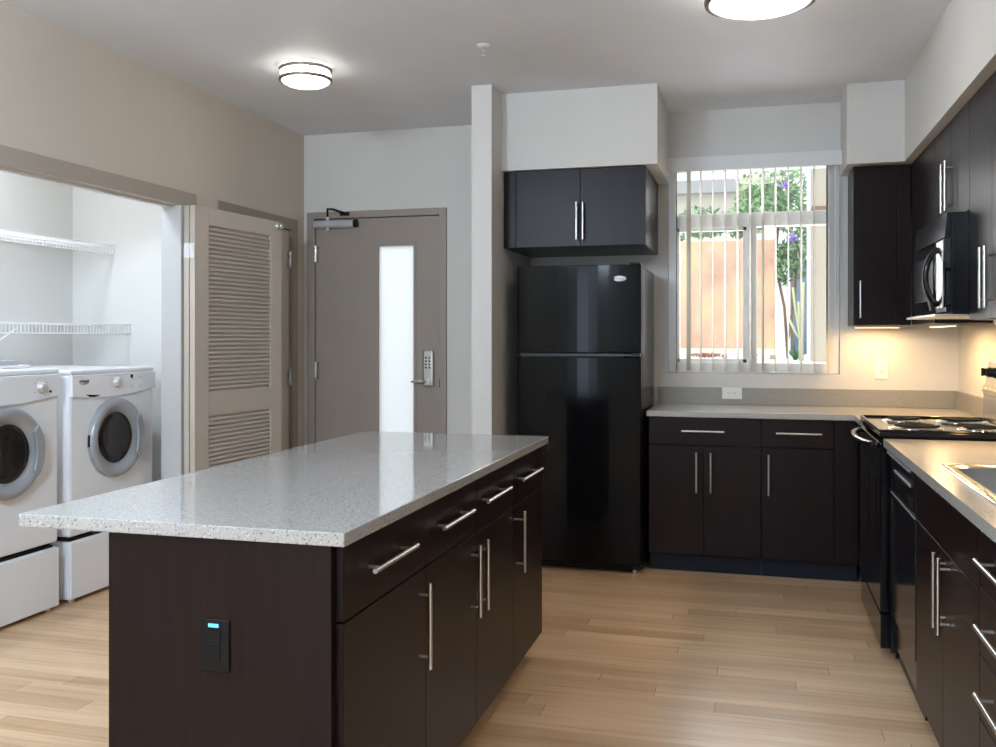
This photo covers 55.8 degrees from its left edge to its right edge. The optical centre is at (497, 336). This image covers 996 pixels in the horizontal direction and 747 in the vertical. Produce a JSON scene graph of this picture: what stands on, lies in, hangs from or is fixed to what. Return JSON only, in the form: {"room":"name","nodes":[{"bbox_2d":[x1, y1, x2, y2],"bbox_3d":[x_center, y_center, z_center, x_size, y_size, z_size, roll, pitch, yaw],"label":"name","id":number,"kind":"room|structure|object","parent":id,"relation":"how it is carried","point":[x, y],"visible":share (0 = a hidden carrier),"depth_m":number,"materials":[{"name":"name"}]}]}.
{"room":"kitchen","nodes":[
{"label":"kitchen","id":0,"kind":"room"},
{"bbox_2d":[0,171,72,365],"bbox_3d":[-3.008,-0.040,4.557,0.120,2.740,2.790,0,0,15],"label":"wall","id":1,"kind":"structure","parent":0,"point":[36,282],"depth_m":5.48,"materials":[{"name":"paint"}]},
{"bbox_2d":[0,229,113,254],"bbox_3d":[-2.803,-0.528,4.506,0.300,0.064,2.539,0,0,15],"label":"wire shelf","id":2,"kind":"object","parent":1,"relation":"attached to","point":[35,239],"visible":1,"depth_m":5.30,"materials":[{"name":"white metal"}]},
{"bbox_2d":[0,322,130,340],"bbox_3d":[-2.748,0.051,4.490,0.415,0.264,2.539,0,0,15],"label":"wire shelf","id":3,"kind":"object","parent":1,"relation":"attached to","point":[34,324],"visible":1,"depth_m":5.13,"materials":[{"name":"white metal"}]},
{"bbox_2d":[73,187,160,481],"bbox_3d":[-2.169,-0.040,5.711,0.885,2.740,0.120,0,0,15],"label":"wall","id":4,"kind":"structure","parent":0,"point":[123,287],"depth_m":5.68,"materials":[{"name":"paint"}]},
{"bbox_2d":[0,0,303,446],"bbox_3d":[-2.576,-0.040,2.359,0.110,2.740,8.780,0,0,15],"label":"wall","id":5,"kind":"structure","parent":0,"point":[65,95],"depth_m":4.80,"materials":[{"name":"beige paint"}]},
{"bbox_2d":[0,166,171,207],"bbox_3d":[-2.073,-0.717,4.186,0.030,0.014,2.030,0,0,15],"label":"door track","id":6,"kind":"object","parent":5,"relation":"attached to","point":[2,169],"visible":1,"depth_m":4.46,"materials":[{"name":"white metal"}]},
{"bbox_2d":[0,145,196,205],"bbox_3d":[-2.005,-0.764,4.201,0.012,0.078,2.275,0,0,15],"label":"trim","id":7,"kind":"structure","parent":5,"relation":"attached to","point":[9,156],"depth_m":4.45,"materials":[{"name":"beige wood"}]},
{"bbox_2d":[161,205,183,479],"bbox_3d":[-2.049,0.302,4.249,0.122,2.055,2.205,0,0,15],"label":"trim","id":8,"kind":"structure","parent":5,"relation":"attached to","point":[172,219],"depth_m":5.17,"materials":[{"name":"grey"}]},
{"bbox_2d":[184,205,283,473],"bbox_3d":[-1.529,0.296,5.533,0.115,2.037,0.850,0,0,21],"label":"door","id":9,"kind":"structure","parent":5,"relation":"in","point":[232,261],"depth_m":5.45,"materials":[{"name":"beige wood"}]},
{"bbox_2d":[217,200,297,450],"bbox_3d":[-1.565,0.264,6.002,0.124,2.132,0.982,0,0,15],"label":"door frame","id":10,"kind":"structure","parent":5,"relation":"in","point":[289,233],"depth_m":6.37,"materials":[{"name":"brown wood"}]},
{"bbox_2d":[0,554,939,746],"bbox_3d":[-1.018,1.380,1.992,5.580,0.100,8.900,0,0,15],"label":"floor","id":11,"kind":"structure","parent":0,"point":[650,657],"depth_m":3.70,"materials":[{"name":"brown wood"}]},
{"bbox_2d":[0,545,58,626],"bbox_3d":[-2.571,1.171,4.366,0.703,0.317,0.668,0,0,15],"label":"pedestal","id":12,"kind":"object","parent":11,"relation":"on","point":[29,579],"visible":1,"depth_m":4.41,"materials":[{"name":"white metal"}]},
{"bbox_2d":[0,368,59,556],"bbox_3d":[-2.554,0.582,4.361,0.749,0.860,0.674,0,0,15],"label":"washing machine","id":13,"kind":"object","parent":12,"relation":"on","point":[28,396],"visible":1,"depth_m":4.38,"materials":[{"name":"white metal"}]},
{"bbox_2d":[0,360,30,368],"bbox_3d":[-2.408,0.132,4.550,0.180,0.038,0.195,0,0,15],"label":"tray","id":14,"kind":"object","parent":13,"relation":"on","point":[4,364],"visible":1,"depth_m":4.52,"materials":[{"name":"white plastic"}]},
{"bbox_2d":[51,531,108,602],"bbox_3d":[-2.372,1.171,5.089,0.703,0.317,0.668,0,0,15],"label":"pedestal","id":15,"kind":"object","parent":11,"relation":"on","point":[83,559],"visible":0.27,"depth_m":4.76,"materials":[{"name":"white metal"}]},
{"bbox_2d":[31,365,154,538],"bbox_3d":[-2.355,0.588,5.084,0.749,0.846,0.674,0,0,15],"label":"washing machine","id":16,"kind":"object","parent":15,"relation":"on","point":[104,413],"visible":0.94,"depth_m":4.89,"materials":[{"name":"white metal"}]},
{"bbox_2d":[109,506,432,746],"bbox_3d":[-0.525,0.888,2.337,0.614,0.884,0.542,0,0,15],"label":"base cabinet","id":17,"kind":"object","parent":11,"relation":"on","point":[328,643],"visible":0.9,"depth_m":2.10,"materials":[{"name":"brown wood"}]},
{"bbox_2d":[200,618,229,672],"bbox_3d":[-0.628,0.682,2.078,0.074,0.116,0.009,0,0,15],"label":"power outlet","id":18,"kind":"object","parent":17,"relation":"attached to","point":[214,633],"visible":1,"depth_m":2.08,"materials":[{"name":"black plastic"}]},
{"bbox_2d":[207,630,219,645],"bbox_3d":[-0.628,0.664,2.076,0.033,0.033,0.003,0,0,15],"label":"receptacle","id":19,"kind":"object","parent":18,"relation":"attached to","point":[213,636],"depth_m":2.07,"materials":[{"name":"black plastic"}]},
{"bbox_2d":[207,646,219,661],"bbox_3d":[-0.628,0.700,2.076,0.033,0.033,0.003,0,0,15],"label":"receptacle","id":20,"kind":"object","parent":18,"relation":"attached to","point":[213,652],"depth_m":2.07,"materials":[{"name":"black plastic"}]},
{"bbox_2d":[208,623,218,627],"bbox_3d":[-0.629,0.637,2.076,0.024,0.008,0.002,0,0,15],"label":"indicator light","id":21,"kind":"object","parent":18,"relation":"on","point":[210,625],"depth_m":2.07,"materials":[{"name":"blue plastic"}]},
{"bbox_2d":[423,461,512,746],"bbox_3d":[-0.318,0.888,3.051,0.594,0.884,0.944,0,0,15],"label":"base cabinet","id":22,"kind":"object","parent":11,"relation":"on","point":[469,565],"visible":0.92,"depth_m":2.90,"materials":[{"name":"brown wood"}]},
{"bbox_2d":[19,431,547,546],"bbox_3d":[-0.458,0.430,3.070,0.832,0.030,2.019,0,0,15],"label":"countertop","id":23,"kind":"structure","parent":22,"relation":"on","point":[340,491],"depth_m":2.53,"materials":[{"name":"stone"}]},
{"bbox_2d":[494,447,543,697],"bbox_3d":[-0.130,0.888,3.735,0.594,0.884,0.471,0,0,15],"label":"base cabinet","id":24,"kind":"object","parent":11,"relation":"on","point":[527,469],"visible":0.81,"depth_m":3.63,"materials":[{"name":"brown wood"}]},
{"bbox_2d":[517,262,653,573],"bbox_3d":[0.542,0.457,5.652,0.713,1.746,0.705,0,0,15],"label":"refrigerator","id":25,"kind":"object","parent":11,"relation":"on","point":[585,333],"visible":0.94,"depth_m":5.30,"materials":[{"name":"black metal"}]},
{"bbox_2d":[649,416,760,575],"bbox_3d":[1.224,0.890,5.515,0.613,0.880,0.628,0,0,15],"label":"base cabinet","id":26,"kind":"object","parent":11,"relation":"on","point":[705,473],"visible":1,"depth_m":5.26,"materials":[{"name":"brown wood"}]},
{"bbox_2d":[761,419,857,581],"bbox_3d":[1.762,0.890,5.367,0.499,0.880,0.628,0,0,15],"label":"base cabinet","id":27,"kind":"object","parent":11,"relation":"on","point":[809,468],"visible":0.98,"depth_m":5.11,"materials":[{"name":"brown wood"}]},
{"bbox_2d":[646,403,976,426],"bbox_3d":[1.700,0.432,5.184,1.731,0.032,1.058,0,0,15],"label":"countertop","id":28,"kind":"structure","parent":27,"relation":"on","point":[839,413],"depth_m":5.25,"materials":[{"name":"stone"}]},
{"bbox_2d":[859,425,861,570],"bbox_3d":[2.149,0.890,4.732,0.580,0.880,0.421,0,0,15],"label":"base cabinet","id":29,"kind":"object","parent":11,"relation":"on","point":[859,425],"visible":0.09,"depth_m":4.94,"materials":[{"name":"brown wood"}]},
{"bbox_2d":[887,451,927,720],"bbox_3d":[1.779,0.891,3.435,0.595,0.878,0.604,0,0,15],"label":"dishwasher","id":30,"kind":"object","parent":11,"relation":"on","point":[903,493],"visible":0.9,"depth_m":3.48,"materials":[{"name":"black plastic"}]},
{"bbox_2d":[851,361,995,658],"bbox_3d":[1.937,0.723,4.169,0.689,1.215,0.757,0,0,15],"label":"electric range","id":31,"kind":"object","parent":11,"relation":"on","point":[876,478],"visible":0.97,"depth_m":4.03,"materials":[{"name":"black metal"}]},
{"bbox_2d":[860,415,995,441],"bbox_3d":[1.943,0.406,4.167,0.557,0.049,0.757,0,0,15],"label":"cooktop","id":32,"kind":"object","parent":31,"relation":"in","point":[879,428],"depth_m":3.99,"materials":[{"name":"black metal"}]},
{"bbox_2d":[916,475,981,746],"bbox_3d":[1.568,0.890,2.684,0.623,0.880,0.947,0,0,15],"label":"base cabinet","id":33,"kind":"object","parent":11,"relation":"on","point":[948,585],"visible":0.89,"depth_m":2.67,"materials":[{"name":"brown wood"}]},
{"bbox_2d":[884,439,995,542],"bbox_3d":[1.592,0.432,2.715,0.628,0.032,2.180,0,0,15],"label":"countertop","id":34,"kind":"structure","parent":33,"relation":"on","point":[922,457],"depth_m":3.09,"materials":[{"name":"stone"}]},
{"bbox_2d":[939,463,995,504],"bbox_3d":[1.576,0.497,2.613,0.519,0.176,0.785,0,0,15],"label":"sink","id":35,"kind":"object","parent":34,"relation":"in","point":[981,478],"visible":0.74,"depth_m":2.98,"materials":[{"name":"silver metal"}]},
{"bbox_2d":[958,468,995,493],"bbox_3d":[1.564,0.501,2.616,0.410,0.167,0.701,0,0,15],"label":"basin","id":36,"kind":"object","parent":35,"relation":"in","point":[985,478],"depth_m":2.98,"materials":[{"name":"grey metal"}]},
{"bbox_2d":[972,530,995,746],"bbox_3d":[1.380,0.890,2.004,0.623,0.880,0.457,0,0,15],"label":"base cabinet","id":37,"kind":"object","parent":11,"relation":"on","point":[986,702],"visible":0.98,"depth_m":2.20,"materials":[{"name":"brown wood"}]},
{"bbox_2d":[1,0,950,134],"bbox_3d":[-0.471,-1.470,1.857,4.455,0.120,8.930,0,0,15],"label":"ceiling","id":38,"kind":"structure","parent":0,"point":[395,64],"depth_m":4.55,"materials":[{"name":"paint"}]},
{"bbox_2d":[278,60,332,89],"bbox_3d":[-1.002,-1.356,4.897,0.277,0.108,0.277,0,0,15],"label":"ceiling light","id":39,"kind":"object","parent":38,"relation":"attached to","point":[299,74],"visible":1,"depth_m":4.81,"materials":[{"name":"white glass"}]},
{"bbox_2d":[477,43,490,55],"bbox_3d":[-0.068,-1.387,4.541,0.072,0.046,0.072,0,0,15],"label":"sprinkler","id":40,"kind":"object","parent":38,"relation":"attached to","point":[480,45],"visible":1,"depth_m":4.53,"materials":[{"name":"white plastic"}]},
{"bbox_2d":[704,0,815,20],"bbox_3d":[1.037,-1.348,3.718,0.434,0.123,0.434,0,0,15],"label":"ceiling light","id":41,"kind":"object","parent":38,"relation":"attached to","point":[739,10],"visible":1,"depth_m":3.72,"materials":[{"name":"white glass"}]},
{"bbox_2d":[472,84,529,434],"bbox_3d":[0.031,-0.040,5.712,0.117,2.740,0.930,0,0,15],"label":"wall partition","id":42,"kind":"structure","parent":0,"point":[495,354],"depth_m":5.27,"materials":[{"name":"white paint"}]},
{"bbox_2d":[304,102,958,559],"bbox_3d":[0.634,-0.040,6.106,4.580,2.740,0.150,0,0,15],"label":"wall","id":43,"kind":"structure","parent":0,"point":[416,168],"depth_m":5.93,"materials":[{"name":"white paint"}]},
{"bbox_2d":[307,207,446,444],"bbox_3d":[-0.826,0.219,6.464,1.022,2.222,0.216,0,0,15],"label":"door","id":44,"kind":"structure","parent":43,"relation":"in","point":[377,287],"depth_m":6.44,"materials":[{"name":"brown wood"}]},
{"bbox_2d":[504,166,657,257],"bbox_3d":[0.515,-0.741,5.686,0.825,0.445,0.713,0,0,15],"label":"upper cabinet","id":45,"kind":"object","parent":43,"relation":"attached to","point":[613,211],"visible":1,"depth_m":5.39,"materials":[{"name":"brown wood"}]},
{"bbox_2d":[502,83,668,183],"bbox_3d":[0.548,-1.187,5.684,0.894,0.446,0.710,0,0,15],"label":"soffit","id":46,"kind":"structure","parent":43,"relation":"attached to","point":[627,125],"depth_m":5.35,"materials":[{"name":"white paint"}]},
{"bbox_2d":[668,165,839,373],"bbox_3d":[1.571,-0.438,5.815,1.017,1.322,0.063,0,0,15],"label":"window","id":47,"kind":"structure","parent":43,"relation":"in","point":[820,215],"depth_m":5.78,"materials":[{"name":"white plastic"}]},
{"bbox_2d":[667,150,841,371],"bbox_3d":[1.546,-0.447,5.717,1.021,1.310,0.114,0,0,15],"label":"vertical blind","id":48,"kind":"object","parent":47,"relation":"attached to","point":[688,165],"visible":1,"depth_m":5.68,"materials":[{"name":"white plastic"}]},
{"bbox_2d":[658,387,982,416],"bbox_3d":[1.702,0.364,5.184,1.730,0.102,1.060,0,0,15],"label":"backsplash","id":49,"kind":"structure","parent":43,"relation":"attached to","point":[965,402],"depth_m":5.63,"materials":[{"name":"stone"}]},
{"bbox_2d":[722,387,741,398],"bbox_3d":[1.438,0.345,5.780,0.118,0.072,0.009,0,0,15],"label":"power outlet","id":50,"kind":"object","parent":49,"relation":"attached to","point":[727,392],"visible":1,"depth_m":5.78,"materials":[{"name":"white plastic"}]},
{"bbox_2d":[726,390,731,395],"bbox_3d":[1.421,0.345,5.782,0.033,0.033,0.003,0,0,15],"label":"receptacle","id":51,"kind":"object","parent":50,"relation":"attached to","point":[728,392],"depth_m":5.78,"materials":[{"name":"grey plastic"}]},
{"bbox_2d":[732,390,737,395],"bbox_3d":[1.455,0.345,5.773,0.033,0.033,0.003,0,0,15],"label":"receptacle","id":52,"kind":"object","parent":50,"relation":"attached to","point":[734,392],"depth_m":5.77,"materials":[{"name":"grey plastic"}]},
{"bbox_2d":[848,164,910,325],"bbox_3d":[2.190,-0.515,5.408,0.302,0.896,0.367,0,0,15],"label":"upper cabinet","id":53,"kind":"object","parent":43,"relation":"attached to","point":[879,197],"visible":1,"depth_m":5.27,"materials":[{"name":"brown wood"}]},
{"bbox_2d":[854,325,899,327],"bbox_3d":[2.189,-0.059,5.434,0.245,0.016,0.040,0,0,15],"label":"light","id":54,"kind":"object","parent":53,"relation":"attached to","point":[864,326],"visible":1,"depth_m":5.41,"materials":[{"name":"white plastic"}]},
{"bbox_2d":[875,359,887,378],"bbox_3d":[2.273,0.190,5.572,0.072,0.118,0.009,0,0,15],"label":"power outlet","id":55,"kind":"object","parent":43,"relation":"attached to","point":[881,365],"visible":1,"depth_m":5.57,"materials":[{"name":"white plastic"}]},
{"bbox_2d":[879,363,884,368],"bbox_3d":[2.272,0.172,5.569,0.033,0.033,0.003,0,0,15],"label":"receptacle","id":56,"kind":"object","parent":55,"relation":"attached to","point":[881,365],"depth_m":5.57,"materials":[{"name":"grey plastic"}]},
{"bbox_2d":[879,369,884,374],"bbox_3d":[2.272,0.208,5.569,0.033,0.033,0.003,0,0,15],"label":"receptacle","id":57,"kind":"object","parent":55,"relation":"attached to","point":[881,371],"depth_m":5.57,"materials":[{"name":"grey plastic"}]},
{"bbox_2d":[959,323,995,396],"bbox_3d":[1.584,-0.040,1.213,0.150,2.740,8.780,0,0,15],"label":"wall","id":58,"kind":"structure","parent":0,"point":[977,342],"depth_m":5.04,"materials":[{"name":"white paint"}]},
{"bbox_2d":[841,0,995,175],"bbox_3d":[1.731,-1.187,3.247,0.646,0.446,4.780,0,0,15],"label":"soffit","id":59,"kind":"structure","parent":58,"relation":"attached to","point":[885,123],"depth_m":4.58,"materials":[{"name":"white paint"}]},
{"bbox_2d":[912,138,992,324],"bbox_3d":[2.347,-0.515,4.839,0.300,0.896,0.713,0,0,15],"label":"upper cabinet","id":60,"kind":"object","parent":58,"relation":"attached to","point":[923,167],"visible":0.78,"depth_m":4.85,"materials":[{"name":"brown wood"}]},
{"bbox_2d":[929,323,956,327],"bbox_3d":[2.288,-0.059,4.841,0.040,0.016,0.550,0,0,15],"label":"light","id":61,"kind":"object","parent":60,"relation":"attached to","point":[947,324],"visible":0.94,"depth_m":4.70,"materials":[{"name":"white plastic"}]},
{"bbox_2d":[935,100,969,219],"bbox_3d":[2.133,-0.738,4.131,0.338,0.451,0.762,0,0,15],"label":"upper cabinet","id":62,"kind":"object","parent":58,"relation":"attached to","point":[952,144],"visible":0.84,"depth_m":4.09,"materials":[{"name":"brown wood"}]},
{"bbox_2d":[906,211,969,319],"bbox_3d":[2.072,-0.296,4.148,0.458,0.424,0.757,0,0,15],"label":"microwave","id":63,"kind":"object","parent":62,"relation":"attached to","point":[941,270],"visible":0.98,"depth_m":3.85,"materials":[{"name":"black plastic"}]},
{"bbox_2d":[970,71,995,319],"bbox_3d":[1.931,-0.515,3.398,0.338,0.896,0.756,0,0,15],"label":"upper cabinet","id":64,"kind":"object","parent":58,"relation":"attached to","point":[983,102],"visible":1,"depth_m":3.55,"materials":[{"name":"brown wood"}]},
{"label":"outside","id":65,"kind":"structure","parent":0,"visible":0},
{"bbox_3d":[3.254,1.400,13.698,17.000,0.100,15.860,0,0,15],"label":"ground","id":66,"kind":"structure","parent":65,"visible":0},
{"bbox_2d":[677,177,772,241],"bbox_3d":[1.042,-0.245,12.030,4.820,3.190,1.250,0,0,15],"label":"neighbouring building","id":67,"kind":"structure","parent":66,"relation":"on","point":[731,190],"depth_m":11.07,"materials":[{"name":"beige paint"}]},
{"bbox_2d":[680,354,825,362],"bbox_3d":[3.203,0.772,8.427,4.300,1.155,4.450,0,0,15],"label":"raised bed","id":68,"kind":"object","parent":66,"relation":"on","point":[781,358],"visible":0.02,"depth_m":8.53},
{"bbox_2d":[691,352,723,357],"bbox_3d":[1.776,0.155,8.016,0.300,0.058,0.126,0,0,15],"label":"ground cover","id":69,"kind":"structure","parent":68,"relation":"on","point":[704,355],"depth_m":8.00,"materials":[{"name":"brown plant"}]},
{"bbox_2d":[679,200,759,356],"bbox_3d":[1.984,-0.556,9.095,1.112,1.502,0.520,0,0,15],"label":"hedge","id":70,"kind":"object","parent":68,"relation":"on","point":[696,235],"visible":0.18,"depth_m":9.06,"materials":[{"name":"green plant"}]},
{"bbox_2d":[680,238,773,358],"bbox_3d":[1.956,-0.333,8.306,0.960,1.054,0.135,0,0,15],"label":"fence","id":71,"kind":"object","parent":68,"relation":"on","point":[731,246],"visible":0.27,"depth_m":8.25,"materials":[{"name":"wood"}]},
{"bbox_2d":[732,169,806,355],"bbox_3d":[2.997,-0.832,9.765,1.135,2.052,0.467,0,0,8],"label":"hedge","id":72,"kind":"object","parent":68,"relation":"on","point":[745,186],"visible":0.11,"depth_m":9.75,"materials":[{"name":"green plant"}]},
{"bbox_2d":[742,169,806,358],"bbox_3d":[2.535,-0.723,8.493,0.658,1.835,0.593,0,0,-36],"label":"flowering tree","id":73,"kind":"object","parent":68,"relation":"on","point":[781,199],"visible":0.67,"depth_m":8.46,"materials":[{"name":"green plant"}]},
{"bbox_2d":[777,264,789,353],"bbox_3d":[3.172,-0.313,10.614,0.240,1.014,0.150,0,0,15],"label":"wall","id":74,"kind":"structure","parent":68,"relation":"on","point":[781,348],"depth_m":10.54,"materials":[{"name":"white paint"}]},
{"bbox_2d":[784,343,806,359],"bbox_3d":[2.504,0.110,7.845,0.196,0.164,0.202,0,0,-38],"label":"agave plant","id":75,"kind":"object","parent":68,"relation":"on","point":[795,356],"visible":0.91,"depth_m":7.85,"materials":[{"name":"green plant"}]},
{"bbox_2d":[789,282,804,360],"bbox_3d":[2.455,-0.128,7.736,0.134,0.644,0.040,0,0,15],"label":"plant","id":76,"kind":"object","parent":68,"relation":"on","point":[797,315],"visible":0.78,"depth_m":7.71,"materials":[{"name":"green plant"}]},
{"bbox_2d":[811,168,825,361],"bbox_3d":[2.766,-1.038,7.536,0.490,2.464,0.420,0,0,15],"label":"pier","id":77,"kind":"structure","parent":68,"relation":"on","point":[820,173],"depth_m":7.39,"materials":[{"name":"beige paint"}]},
{"bbox_2d":[806,169,810,361],"bbox_3d":[2.442,-0.988,7.389,0.040,2.364,0.055,0,0,15],"label":"drainpipe","id":78,"kind":"object","parent":77,"relation":"attached to","point":[808,257],"visible":0.72,"depth_m":7.37,"materials":[{"name":"white metal"}]},
{"bbox_2d":[790,243,806,353],"bbox_3d":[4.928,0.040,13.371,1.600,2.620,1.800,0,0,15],"label":"house","id":79,"kind":"structure","parent":66,"relation":"on","point":[795,338],"depth_m":12.77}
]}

